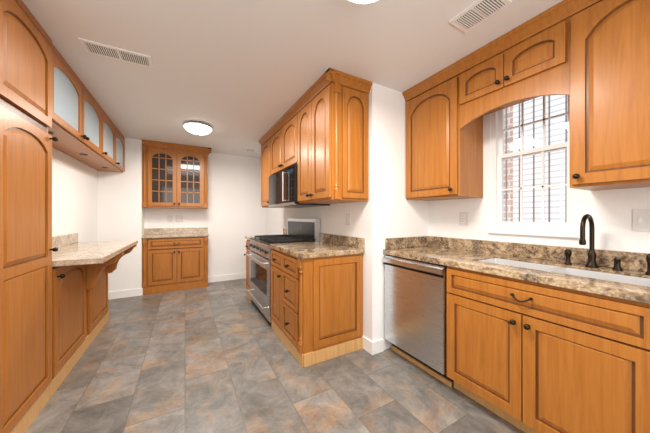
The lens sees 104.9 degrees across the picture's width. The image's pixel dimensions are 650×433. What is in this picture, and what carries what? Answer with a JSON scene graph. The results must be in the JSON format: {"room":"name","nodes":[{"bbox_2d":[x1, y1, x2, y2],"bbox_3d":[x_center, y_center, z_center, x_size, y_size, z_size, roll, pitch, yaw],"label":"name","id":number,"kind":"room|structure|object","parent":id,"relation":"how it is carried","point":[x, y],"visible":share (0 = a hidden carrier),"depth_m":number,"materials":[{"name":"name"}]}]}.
{"room":"kitchen","nodes":[
{"label":"kitchen","id":0,"kind":"room"},
{"bbox_2d":[52,147,97,241],"bbox_3d":[-1.892,0.015,1.004,0.120,2.410,6.800,0,0,-29],"label":"wall","id":1,"kind":"structure","parent":0,"point":[74,195],"depth_m":2.85,"materials":[{"name":"white paint"}]},
{"bbox_2d":[48,44,103,159],"bbox_3d":[-2.289,-0.924,2.154,0.307,0.528,1.255,0,0,-29],"label":"upper cabinet","id":2,"kind":"object","parent":1,"relation":"attached to","point":[84,129],"depth_m":2.13,"materials":[{"name":"brown wood"}]},
{"bbox_2d":[71,111,119,167],"bbox_3d":[-2.714,-0.924,2.914,0.307,0.528,0.712,0,0,-29],"label":"upper cabinet","id":3,"kind":"object","parent":1,"relation":"attached to","point":[111,132],"depth_m":3.08,"materials":[{"name":"brown wood"}]},
{"bbox_2d":[86,132,124,171],"bbox_3d":[-2.993,-0.924,3.412,0.307,0.528,0.656,0,0,-29],"label":"upper cabinet","id":4,"kind":"object","parent":1,"relation":"attached to","point":[122,140],"depth_m":3.61,"materials":[{"name":"brown wood"}]},
{"bbox_2d":[98,138,143,291],"bbox_3d":[-3.142,0.015,3.885,0.513,2.410,0.310,0,0,-29],"label":"wall","id":5,"kind":"structure","parent":0,"point":[120,213],"depth_m":3.78,"materials":[{"name":"white paint"}]},
{"bbox_2d":[108,288,142,299],"bbox_3d":[-3.044,1.165,3.754,0.497,0.110,0.014,0,0,-29],"label":"baseboard","id":6,"kind":"structure","parent":5,"relation":"attached to","point":[131,292],"depth_m":3.77,"materials":[{"name":"white wood"}]},
{"bbox_2d":[144,152,265,276],"bbox_3d":[-2.298,0.015,4.604,2.690,2.410,0.120,0,0,-29],"label":"wall","id":7,"kind":"structure","parent":0,"point":[232,216],"depth_m":4.78,"materials":[{"name":"white paint"}]},
{"bbox_2d":[167,215,171,221],"bbox_3d":[-2.676,0.040,4.314,0.075,0.120,0.015,0,0,-29],"label":"electrical outlet","id":8,"kind":"object","parent":7,"relation":"attached to","point":[169,218],"visible":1,"depth_m":4.31,"materials":[{"name":"white plastic"}]},
{"bbox_2d":[142,140,210,208],"bbox_3d":[-2.479,-0.664,4.237,0.985,1.048,0.339,0,0,-29],"label":"upper cabinet","id":9,"kind":"object","parent":7,"relation":"attached to","point":[174,175],"visible":1,"depth_m":4.10,"materials":[{"name":"brown wood"}]},
{"bbox_2d":[175,215,182,221],"bbox_3d":[-2.556,0.040,4.386,0.115,0.120,0.008,0,0,-29],"label":"electrical outlet","id":10,"kind":"object","parent":7,"relation":"attached to","point":[178,218],"visible":1,"depth_m":4.38,"materials":[{"name":"white plastic"}]},
{"bbox_2d":[208,273,245,282],"bbox_3d":[-1.693,1.165,4.866,1.098,0.110,0.014,0,0,-29],"label":"baseboard","id":11,"kind":"structure","parent":7,"relation":"attached to","point":[240,275],"depth_m":4.76,"materials":[{"name":"white wood"}]},
{"bbox_2d":[25,278,524,432],"bbox_3d":[-0.400,1.250,1.839,3.700,0.060,7.000,0,0,-29],"label":"floor","id":12,"kind":"structure","parent":0,"point":[215,357],"depth_m":1.80,"materials":[{"name":"grey tile"}]},
{"bbox_2d":[0,0,58,432],"bbox_3d":[-1.812,0.016,1.357,0.360,2.408,0.600,0,0,-29],"label":"tall cabinet","id":13,"kind":"object","parent":12,"relation":"on","point":[26,139],"visible":1,"depth_m":1.40,"materials":[{"name":"brown wood"}]},
{"bbox_2d":[51,264,90,396],"bbox_3d":[-2.151,0.780,1.921,0.319,0.880,0.715,0,0,-29],"label":"base cabinet","id":14,"kind":"object","parent":12,"relation":"on","point":[80,314],"depth_m":1.94,"materials":[{"name":"brown wood"}]},
{"bbox_2d":[52,233,137,266],"bbox_3d":[-2.243,0.265,2.350,0.578,0.150,1.548,0,0,-29],"label":"countertop","id":15,"kind":"structure","parent":14,"relation":"on","point":[72,250],"depth_m":2.21,"materials":[{"name":"stone"}]},
{"bbox_2d":[91,259,110,342],"bbox_3d":[-2.515,0.780,2.572,0.319,0.880,0.775,0,0,-29],"label":"base cabinet","id":16,"kind":"object","parent":12,"relation":"on","point":[99,272],"depth_m":2.58,"materials":[{"name":"brown wood"}]},
{"bbox_2d":[142,236,207,294],"bbox_3d":[-2.501,0.780,4.225,0.935,0.880,0.339,0,0,-29],"label":"base cabinet","id":17,"kind":"object","parent":12,"relation":"on","point":[170,264],"visible":1,"depth_m":4.10,"materials":[{"name":"brown wood"}]},
{"bbox_2d":[142,227,208,237],"bbox_3d":[-2.498,0.270,4.236,0.950,0.140,0.323,0,0,-29],"label":"countertop","id":18,"kind":"structure","parent":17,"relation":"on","point":[170,232],"depth_m":4.25,"materials":[{"name":"stone"}]},
{"bbox_2d":[244,239,251,301],"bbox_3d":[-0.886,0.780,3.859,0.670,0.880,0.320,0,0,-29],"label":"base cabinet","id":19,"kind":"object","parent":12,"relation":"on","point":[247,266],"visible":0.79,"depth_m":3.76,"materials":[{"name":"brown wood"}]},
{"bbox_2d":[245,228,286,239],"bbox_3d":[-0.878,0.270,3.878,0.638,0.140,0.345,0,0,-29],"label":"countertop","id":20,"kind":"structure","parent":19,"relation":"on","point":[250,237],"depth_m":3.77,"materials":[{"name":"stone"}]},
{"bbox_2d":[246,218,319,321],"bbox_3d":[-0.592,0.625,3.290,0.694,1.190,0.950,0,0,-29],"label":"range","id":21,"kind":"object","parent":12,"relation":"on","point":[298,230],"visible":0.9,"depth_m":3.10,"materials":[{"name":"silver metal"}]},
{"bbox_2d":[271,249,362,366],"bbox_3d":[-0.134,0.780,2.518,0.670,0.880,0.835,0,0,-29],"label":"base cabinet","id":22,"kind":"object","parent":12,"relation":"on","point":[316,310],"visible":1,"depth_m":2.17,"materials":[{"name":"brown wood"}]},
{"bbox_2d":[270,233,364,258],"bbox_3d":[-0.118,0.270,2.521,0.638,0.140,0.845,0,0,-29],"label":"countertop","id":23,"kind":"structure","parent":22,"relation":"on","point":[327,245],"depth_m":2.40,"materials":[{"name":"stone"}]},
{"bbox_2d":[382,255,453,386],"bbox_3d":[0.935,0.782,2.143,0.630,0.875,0.598,0,0,-29],"label":"dishwasher","id":24,"kind":"object","parent":12,"relation":"on","point":[415,312],"visible":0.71,"depth_m":1.94,"materials":[{"name":"silver metal"}]},
{"bbox_2d":[447,266,649,432],"bbox_3d":[1.310,0.781,1.484,0.660,0.878,0.910,0,0,-29],"label":"base cabinet","id":25,"kind":"object","parent":12,"relation":"on","point":[527,356],"visible":0.98,"depth_m":1.25,"materials":[{"name":"brown wood"}]},
{"bbox_2d":[383,236,649,303],"bbox_3d":[1.332,0.360,1.478,0.628,0.320,2.178,0,0,-29],"label":"countertop","id":26,"kind":"structure","parent":25,"relation":"on","point":[542,264],"depth_m":1.58,"materials":[{"name":"stone"}]},
{"bbox_2d":[564,214,649,274],"bbox_3d":[1.552,0.141,1.396,0.193,0.314,0.355,0,0,-29],"label":"faucet","id":27,"kind":"object","parent":26,"relation":"on","point":[591,255],"visible":1,"depth_m":1.46,"materials":[{"name":"brown metal"}]},
{"bbox_2d":[22,0,590,157],"bbox_3d":[-0.400,-1.220,1.839,3.700,0.060,7.000,0,0,-29],"label":"ceiling","id":28,"kind":"structure","parent":0,"point":[240,77],"depth_m":1.79,"materials":[{"name":"white paint"}]},
{"bbox_2d":[78,38,152,67],"bbox_3d":[-1.505,-1.183,1.828,0.400,0.012,0.160,0,0,-29],"label":"ceiling vent","id":29,"kind":"object","parent":28,"relation":"in","point":[104,50],"visible":1,"depth_m":1.81,"materials":[{"name":"white plastic"}]},
{"bbox_2d":[183,122,211,135],"bbox_3d":[-1.653,-1.121,3.258,0.340,0.137,0.340,0,0,-29],"label":"ceiling light","id":30,"kind":"object","parent":28,"relation":"attached to","point":[196,128],"visible":1,"depth_m":3.17,"materials":[{"name":"white glass"}]},
{"bbox_2d":[349,0,376,3],"bbox_3d":[0.198,-1.121,1.171,0.340,0.137,0.340,0,0,-29],"label":"ceiling light","id":31,"kind":"object","parent":28,"relation":"attached to","point":[362,1],"visible":1,"depth_m":1.28,"materials":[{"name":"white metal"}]},
{"bbox_2d":[449,0,511,32],"bbox_3d":[0.894,-1.183,1.452,0.180,0.012,0.260,0,0,-29],"label":"ceiling vent","id":32,"kind":"object","parent":28,"relation":"in","point":[472,15],"visible":1,"depth_m":1.45,"materials":[{"name":"white plastic"}]},
{"bbox_2d":[266,82,385,349],"bbox_3d":[-0.337,0.015,3.714,0.140,2.410,3.350,0,0,-29],"label":"wall","id":33,"kind":"structure","parent":0,"point":[368,218],"depth_m":2.28,"materials":[{"name":"white paint"}]},
{"bbox_2d":[258,68,371,207],"bbox_3d":[-0.315,-0.664,3.065,0.450,1.048,2.205,0,0,-29],"label":"upper cabinet","id":34,"kind":"object","parent":33,"relation":"attached to","point":[317,132],"visible":0.98,"depth_m":2.22,"materials":[{"name":"brown wood"}]},
{"bbox_2d":[268,164,329,207],"bbox_3d":[-0.379,-0.344,3.146,0.482,0.437,0.928,0,0,-29],"label":"over-the-range microwave","id":35,"kind":"object","parent":34,"relation":"attached to","point":[282,188],"visible":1,"depth_m":2.88,"materials":[{"name":"black"}]},
{"bbox_2d":[346,214,350,224],"bbox_3d":[0.235,0.030,2.538,0.008,0.120,0.075,0,0,-29],"label":"outlet","id":36,"kind":"object","parent":33,"relation":"attached to","point":[348,219],"visible":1,"depth_m":2.53,"materials":[{"name":"white plastic"}]},
{"bbox_2d":[386,87,428,348],"bbox_3d":[0.833,0.015,2.524,0.720,2.410,0.130,0,0,-29],"label":"wall","id":37,"kind":"structure","parent":0,"point":[387,210],"depth_m":2.37,"materials":[{"name":"white paint"}]},
{"bbox_2d":[429,113,649,252],"bbox_3d":[1.911,0.015,1.213,0.120,2.410,3.210,0,0,-29],"label":"wall","id":38,"kind":"structure","parent":0,"point":[610,211],"depth_m":1.63,"materials":[{"name":"white paint"}]},
{"bbox_2d":[402,63,482,200],"bbox_3d":[1.035,-0.674,2.252,0.390,1.028,0.538,0,0,-29],"label":"upper cabinet","id":39,"kind":"object","parent":38,"relation":"attached to","point":[444,156],"visible":0.96,"depth_m":2.09,"materials":[{"name":"brown wood"}]},
{"bbox_2d":[459,212,467,224],"bbox_3d":[1.251,0.020,2.259,0.008,0.120,0.075,0,0,-29],"label":"electrical outlet","id":40,"kind":"object","parent":38,"relation":"attached to","point":[463,218],"visible":1,"depth_m":2.26,"materials":[{"name":"white plastic"}]},
{"bbox_2d":[455,0,569,129],"bbox_3d":[1.323,-0.934,1.738,0.390,0.508,0.640,0,0,-29],"label":"upper cabinet","id":41,"kind":"object","parent":38,"relation":"attached to","point":[525,66],"visible":0.98,"depth_m":1.59,"materials":[{"name":"brown wood"}]},
{"bbox_2d":[487,95,579,237],"bbox_3d":[1.519,-0.422,1.845,0.103,1.115,0.555,0,0,-29],"label":"window","id":42,"kind":"structure","parent":38,"relation":"in","point":[568,228],"depth_m":1.86,"materials":[{"name":"white"}]},
{"bbox_2d":[566,0,649,190],"bbox_3d":[1.723,-0.674,1.022,0.390,1.028,1.000,0,0,-29],"label":"upper cabinet","id":43,"kind":"object","parent":38,"relation":"attached to","point":[609,94],"visible":1,"depth_m":1.25,"materials":[{"name":"brown wood"}]},
{"bbox_2d":[633,209,649,230],"bbox_3d":[1.766,0.020,1.333,0.015,0.120,0.160,0,0,-29],"label":"light switch","id":44,"kind":"object","parent":38,"relation":"attached to","point":[641,219],"visible":1,"depth_m":1.38,"materials":[{"name":"white plastic"}]},
{"label":"outside","id":45,"kind":"structure","parent":0,"visible":0},
{"bbox_2d":[503,95,567,221],"bbox_3d":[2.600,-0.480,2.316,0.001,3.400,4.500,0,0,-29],"label":"window panes","id":46,"kind":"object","parent":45,"point":[508,179],"depth_m":2.77,"materials":[{"name":"clear glass"}]}
]}

